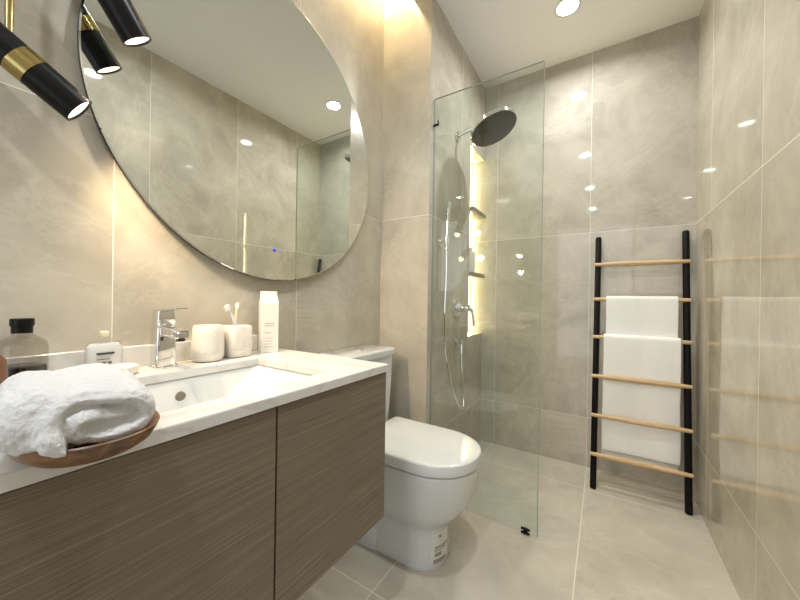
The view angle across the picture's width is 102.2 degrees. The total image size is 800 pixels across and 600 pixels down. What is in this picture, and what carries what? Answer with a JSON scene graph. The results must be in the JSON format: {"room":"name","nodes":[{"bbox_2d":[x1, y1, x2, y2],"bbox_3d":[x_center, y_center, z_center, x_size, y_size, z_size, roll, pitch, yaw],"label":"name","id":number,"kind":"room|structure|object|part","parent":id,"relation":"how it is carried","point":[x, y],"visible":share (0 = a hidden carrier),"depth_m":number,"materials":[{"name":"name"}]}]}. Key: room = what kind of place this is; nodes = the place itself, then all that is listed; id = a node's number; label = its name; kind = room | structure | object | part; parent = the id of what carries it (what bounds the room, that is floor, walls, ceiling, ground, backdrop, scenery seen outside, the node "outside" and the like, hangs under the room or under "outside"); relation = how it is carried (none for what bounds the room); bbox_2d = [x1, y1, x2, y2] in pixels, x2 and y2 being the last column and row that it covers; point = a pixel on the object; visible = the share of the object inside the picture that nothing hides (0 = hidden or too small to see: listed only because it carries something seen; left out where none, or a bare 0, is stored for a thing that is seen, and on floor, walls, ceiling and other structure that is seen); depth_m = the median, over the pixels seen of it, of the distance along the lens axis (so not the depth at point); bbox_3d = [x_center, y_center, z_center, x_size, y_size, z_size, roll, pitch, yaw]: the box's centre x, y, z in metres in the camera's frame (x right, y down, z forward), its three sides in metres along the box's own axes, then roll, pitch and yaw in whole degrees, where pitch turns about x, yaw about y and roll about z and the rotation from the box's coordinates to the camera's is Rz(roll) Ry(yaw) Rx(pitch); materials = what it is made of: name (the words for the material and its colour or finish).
{"room":"bathroom","nodes":[
{"label":"bathroom","id":0,"kind":"room"},
{"bbox_2d":[0,0,384,356],"bbox_3d":[-0.866,-0.452,0.694,0.100,2.937,4.440,1,0,32],"label":"wall","id":1,"kind":"structure","parent":0,"point":[82,255],"depth_m":0.82,"materials":[{"name":"tile"}]},
{"bbox_2d":[4,335,257,370],"bbox_3d":[-0.702,0.149,0.857,0.020,0.055,0.700,1,0,32],"label":"backsplash","id":2,"kind":"structure","parent":1,"relation":"attached to","point":[138,354],"depth_m":0.76,"materials":[{"name":"white stone"}]},
{"bbox_2d":[0,372,385,599],"bbox_3d":[-0.469,0.411,0.756,0.528,0.421,0.759,1,0,32],"label":"vanity cabinet","id":3,"kind":"object","parent":1,"relation":"attached to","point":[261,505],"visible":0.71,"depth_m":0.53,"materials":[{"name":"brown wood"}]},
{"bbox_3d":[-0.353,0.414,0.464,0.020,0.418,0.388,1,0,32],"label":"door","id":4,"kind":"part","parent":3,"relation":"part of","materials":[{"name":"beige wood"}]},
{"bbox_2d":[0,335,388,493],"bbox_3d":[-0.464,0.163,0.753,0.532,0.075,0.779,1,0,32],"label":"countertop","id":5,"kind":"structure","parent":3,"relation":"on","point":[328,372],"depth_m":0.72,"materials":[{"name":"white stone"}]},
{"bbox_2d":[0,355,7,383],"bbox_3d":[-0.682,0.134,0.534,0.042,0.087,0.042,1,0,32],"label":"jar","id":6,"kind":"object","parent":5,"relation":"on","point":[3,361],"visible":0.56,"depth_m":0.54,"materials":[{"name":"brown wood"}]},
{"bbox_2d":[2,318,48,376],"bbox_3d":[-0.758,0.106,0.647,0.074,0.139,0.074,1,0,32],"label":"bottle","id":7,"kind":"object","parent":5,"relation":"on","point":[17,325],"visible":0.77,"depth_m":0.64,"materials":[{"name":"clear glass"}]},
{"bbox_2d":[7,410,159,468],"bbox_3d":[-0.389,0.167,0.400,0.185,0.030,0.137,1,0,32],"label":"wooden tray","id":8,"kind":"object","parent":5,"relation":"on","point":[87,453],"visible":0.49,"depth_m":0.34,"materials":[{"name":"brown wood"}]},
{"bbox_2d":[0,363,155,457],"bbox_3d":[-0.398,0.124,0.393,0.185,0.080,0.138,1,0,40],"label":"rolled towel","id":9,"kind":"object","parent":8,"relation":"in","point":[43,412],"visible":1,"depth_m":0.34,"materials":[{"name":"white fabric"}]},
{"bbox_2d":[85,331,123,364],"bbox_3d":[-0.701,0.125,0.764,0.037,0.103,0.070,1,0,32],"label":"bottle","id":10,"kind":"object","parent":5,"relation":"on","point":[109,353],"visible":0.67,"depth_m":0.76,"materials":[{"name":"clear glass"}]},
{"bbox_2d":[113,363,139,373],"bbox_3d":[-0.666,0.164,0.751,0.062,0.026,0.096,1,0,32],"label":"soap bar","id":11,"kind":"object","parent":5,"relation":"on","point":[133,368],"visible":0.38,"depth_m":0.76,"materials":[{"name":"white"}]},
{"bbox_2d":[148,308,189,369],"bbox_3d":[-0.591,0.098,0.833,0.137,0.160,0.054,1,0,32],"label":"tap","id":12,"kind":"object","parent":5,"relation":"on","point":[165,335],"visible":1,"depth_m":0.83,"materials":[{"name":"silver metal"}]},
{"bbox_3d":[-0.593,0.042,0.834,0.120,0.048,0.044,1,0,32],"label":"lever","id":13,"kind":"part","parent":12,"relation":"part of","materials":[{"name":"silver metal"}]},
{"bbox_3d":[-0.573,0.081,0.821,0.095,0.029,0.034,1,0,32],"label":"spout","id":14,"kind":"part","parent":12,"relation":"part of","materials":[{"name":"silver metal"}]},
{"bbox_2d":[191,324,224,362],"bbox_3d":[-0.566,0.126,0.951,0.086,0.104,0.086,1,0,32],"label":"tumbler","id":15,"kind":"object","parent":5,"relation":"on","point":[207,340],"visible":1,"depth_m":0.92,"materials":[{"name":"white ceramic"}]},
{"bbox_2d":[145,365,311,413],"bbox_3d":[-0.431,0.266,0.731,0.347,0.128,0.491,1,0,32],"label":"sink basin","id":16,"kind":"object","parent":5,"relation":"in","point":[175,394],"visible":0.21,"depth_m":0.88,"materials":[{"name":"white ceramic"}]},
{"bbox_2d":[223,324,251,357],"bbox_3d":[-0.522,0.130,1.030,0.076,0.099,0.076,1,0,32],"label":"toothbrush holder","id":17,"kind":"object","parent":5,"relation":"on","point":[237,339],"visible":0.87,"depth_m":1.00,"materials":[{"name":"white ceramic"}]},
{"bbox_2d":[224,304,237,325],"bbox_3d":[-0.528,0.065,1.018,0.013,0.105,0.058,1,0,36],"label":"toothbrush","id":18,"kind":"object","parent":17,"relation":"in","point":[227,307],"visible":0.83,"depth_m":1.01,"materials":[{"name":"white plastic"}]},
{"bbox_2d":[233,303,238,325],"bbox_3d":[-0.528,0.063,1.034,0.023,0.109,0.020,1,0,-33],"label":"toothbrush","id":19,"kind":"object","parent":17,"relation":"in","point":[236,304],"visible":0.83,"depth_m":1.03,"materials":[{"name":"white plastic"}]},
{"bbox_2d":[258,291,278,352],"bbox_3d":[-0.459,0.075,1.128,0.057,0.210,0.057,1,0,-31],"label":"bottle","id":20,"kind":"object","parent":5,"relation":"on","point":[268,302],"visible":1,"depth_m":1.11,"materials":[{"name":"white plastic"}]},
{"bbox_3d":[-0.149,0.417,0.786,0.020,0.418,0.367,1,0,32],"label":"door","id":21,"kind":"part","parent":3,"relation":"part of","materials":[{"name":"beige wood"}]},
{"bbox_2d":[77,0,367,280],"bbox_3d":[-0.462,-0.613,1.206,0.030,1.082,1.082,1,0,32],"label":"round mirror","id":22,"kind":"object","parent":1,"relation":"attached to","point":[237,126],"visible":0.99,"depth_m":1.06,"materials":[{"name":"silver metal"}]},
{"bbox_2d":[380,0,484,442],"bbox_3d":[0.253,-0.267,2.095,0.297,2.597,0.873,1,0,32],"label":"wall","id":23,"kind":"structure","parent":0,"point":[425,61],"depth_m":1.75,"materials":[{"name":"tile"}]},
{"bbox_2d":[437,201,463,409],"bbox_3d":[0.300,0.063,1.843,0.061,1.182,0.297,1,0,32],"label":"shower","id":24,"kind":"object","parent":23,"relation":"attached to","point":[445,241],"visible":1,"depth_m":1.74,"materials":[{"name":"silver metal"}]},
{"bbox_2d":[454,337,462,344],"bbox_3d":[0.361,0.248,1.959,0.046,0.050,0.050,1,0,32],"label":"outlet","id":25,"kind":"object","parent":23,"relation":"attached to","point":[456,340],"visible":1,"depth_m":1.95,"materials":[{"name":"silver metal"}]},
{"bbox_2d":[452,299,474,325],"bbox_3d":[0.388,0.074,1.931,0.116,0.161,0.110,1,0,32],"label":"shower mixer","id":26,"kind":"object","parent":23,"relation":"attached to","point":[457,307],"visible":1,"depth_m":1.92,"materials":[{"name":"silver metal"}]},
{"bbox_3d":[0.344,0.048,1.960,0.010,0.110,0.110,1,0,32],"label":"wall plate","id":27,"kind":"part","parent":26,"relation":"part of","materials":[{"name":"silver metal"}]},
{"bbox_3d":[0.422,0.096,1.917,0.047,0.118,0.020,1,0,8],"label":"lever","id":28,"kind":"part","parent":26,"relation":"part of","materials":[{"name":"silver metal"}]},
{"bbox_2d":[469,272,484,278],"bbox_3d":[0.487,-0.173,2.281,0.148,0.028,0.255,1,0,32],"label":"niche shelf","id":29,"kind":"object","parent":23,"relation":"attached to","point":[472,275],"visible":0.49,"depth_m":2.23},
{"bbox_2d":[469,247,474,271],"bbox_3d":[0.499,-0.278,2.278,0.060,0.182,0.060,1,0,32],"label":"shampoo bottle","id":30,"kind":"object","parent":29,"relation":"on","point":[471,252],"visible":0.64,"depth_m":2.25,"materials":[{"name":"white plastic"}]},
{"bbox_2d":[470,206,485,220],"bbox_3d":[0.494,-0.606,2.280,0.148,0.028,0.255,1,0,32],"label":"niche shelf","id":31,"kind":"object","parent":23,"relation":"attached to","point":[475,214],"visible":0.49,"depth_m":2.26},
{"bbox_2d":[455,107,516,146],"bbox_3d":[0.498,-0.984,1.870,0.340,0.119,0.272,1,0,32],"label":"shower head","id":32,"kind":"object","parent":23,"relation":"attached to","point":[495,125],"visible":1,"depth_m":1.83},
{"bbox_3d":[0.435,-1.001,1.894,0.196,0.062,0.026,1,0,24],"label":"arm","id":33,"kind":"part","parent":32,"relation":"part of","materials":[{"name":"silver metal"}]},
{"bbox_2d":[298,440,739,599],"bbox_3d":[-0.224,1.076,0.275,1.674,0.100,4.640,1,0,32],"label":"floor","id":34,"kind":"structure","parent":0,"point":[623,538],"depth_m":1.35,"materials":[{"name":"tile"}]},
{"bbox_2d":[320,345,480,570],"bbox_3d":[0.013,0.631,1.386,0.666,0.796,0.374,1,0,32],"label":"toilet","id":35,"kind":"object","parent":34,"relation":"on","point":[431,471],"visible":0.67,"depth_m":1.23,"materials":[{"name":"white ceramic"}]},
{"bbox_3d":[-0.189,0.251,1.516,0.176,0.034,0.374,1,0,32],"label":"tank lid","id":36,"kind":"part","parent":35,"relation":"part of","materials":[{"name":"white ceramic"}]},
{"bbox_3d":[-0.196,0.448,1.519,0.167,0.359,0.360,1,0,32],"label":"tank","id":37,"kind":"part","parent":35,"relation":"part of","materials":[{"name":"white ceramic"}]},
{"bbox_3d":[0.085,0.628,1.340,0.464,0.007,0.330,1,0,32],"label":"seat","id":38,"kind":"part","parent":35,"relation":"part of","materials":[{"name":"white plastic"}]},
{"bbox_3d":[0.006,0.830,1.388,0.659,0.398,0.344,1,0,32],"label":"bowl","id":39,"kind":"part","parent":35,"relation":"part of","materials":[{"name":"white ceramic"}]},
{"bbox_3d":[0.092,0.602,1.336,0.479,0.045,0.353,1,0,32],"label":"lid","id":40,"kind":"part","parent":35,"relation":"part of","materials":[{"name":"white plastic"}]},
{"bbox_2d":[433,534,446,563],"bbox_3d":[0.159,0.954,1.248,0.072,0.106,0.007,1,0,-39],"label":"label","id":41,"kind":"object","parent":35,"relation":"attached to","point":[439,540],"depth_m":1.24,"materials":[{"name":"white paper"}]},
{"bbox_2d":[429,60,544,536],"bbox_3d":[0.389,-0.006,1.543,0.530,2.080,0.021,1,0,32],"label":"screen","id":42,"kind":"object","parent":34,"relation":"on","point":[525,530],"visible":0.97,"depth_m":1.61,"materials":[{"name":"clear glass"}]},
{"bbox_2d":[590,230,693,515],"bbox_3d":[1.313,0.333,1.775,0.445,1.430,0.255,1,0,32],"label":"ladder","id":43,"kind":"object","parent":34,"relation":"on","point":[685,261],"visible":0.97,"depth_m":1.73,"materials":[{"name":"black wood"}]},
{"bbox_2d":[601,334,680,469],"bbox_3d":[1.320,0.553,1.779,0.348,0.712,0.058,1,0,32],"label":"towel","id":44,"kind":"object","parent":43,"relation":"hanging from","point":[634,356],"visible":0.9,"depth_m":1.76,"materials":[{"name":"white fabric"}]},
{"bbox_2d":[606,296,678,337],"bbox_3d":[1.339,0.451,1.807,0.328,0.947,0.056,1,0,32],"label":"towel","id":45,"kind":"object","parent":43,"relation":"hanging from","point":[656,316],"visible":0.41,"depth_m":1.78,"materials":[{"name":"white fabric"}]},
{"bbox_2d":[384,0,703,88],"bbox_3d":[-0.140,-1.740,0.245,1.574,0.340,4.640,1,0,32],"label":"ceiling","id":46,"kind":"structure","parent":0,"point":[498,37],"depth_m":1.83,"materials":[{"name":"paint"}]},
{"bbox_2d":[0,0,91,120],"bbox_3d":[-0.768,-0.978,0.578,0.094,1.204,0.324,1,0,44],"label":"pendant lamp","id":47,"kind":"object","parent":46,"relation":"hanging from","point":[17,58],"visible":1,"depth_m":0.62,"materials":[{"name":"black metal"}]},
{"bbox_3d":[-0.735,-1.016,0.612,0.012,1.086,0.012,1,0,32],"label":"rod","id":48,"kind":"part","parent":47,"relation":"part of","materials":[{"name":"gold metal"}]},
{"bbox_2d":[97,0,151,46],"bbox_3d":[-0.651,-1.084,0.697,0.094,0.987,0.199,1,0,32],"label":"pendant lamp","id":49,"kind":"object","parent":46,"relation":"hanging from","point":[122,15],"visible":1,"depth_m":0.73,"materials":[{"name":"black metal"}]},
{"bbox_2d":[554,0,580,17],"bbox_3d":[0.888,-1.553,1.711,0.128,0.005,0.128,1,0,32],"label":"recessed light","id":50,"kind":"object","parent":46,"relation":"in","point":[564,8],"visible":1,"depth_m":1.72,"materials":[{"name":"white plastic"}]},
{"bbox_2d":[469,16,698,490],"bbox_3d":[1.010,-0.256,2.192,1.674,2.597,0.100,1,0,32],"label":"wall","id":51,"kind":"structure","parent":0,"point":[619,166],"depth_m":2.06,"materials":[{"name":"tile"}]},
{"bbox_2d":[468,178,470,331],"bbox_3d":[0.516,-0.393,2.439,0.024,1.272,0.012,1,0,32],"label":"led strip","id":52,"kind":"object","parent":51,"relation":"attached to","point":[470,178],"visible":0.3,"depth_m":2.43,"materials":[{"name":"white plastic"}]},
{"bbox_2d":[692,0,799,599],"bbox_3d":[0.461,-0.261,-0.148,0.100,2.597,4.440,1,0,32],"label":"wall","id":53,"kind":"structure","parent":0,"point":[746,425],"depth_m":1.10,"materials":[{"name":"tile"}]}
]}

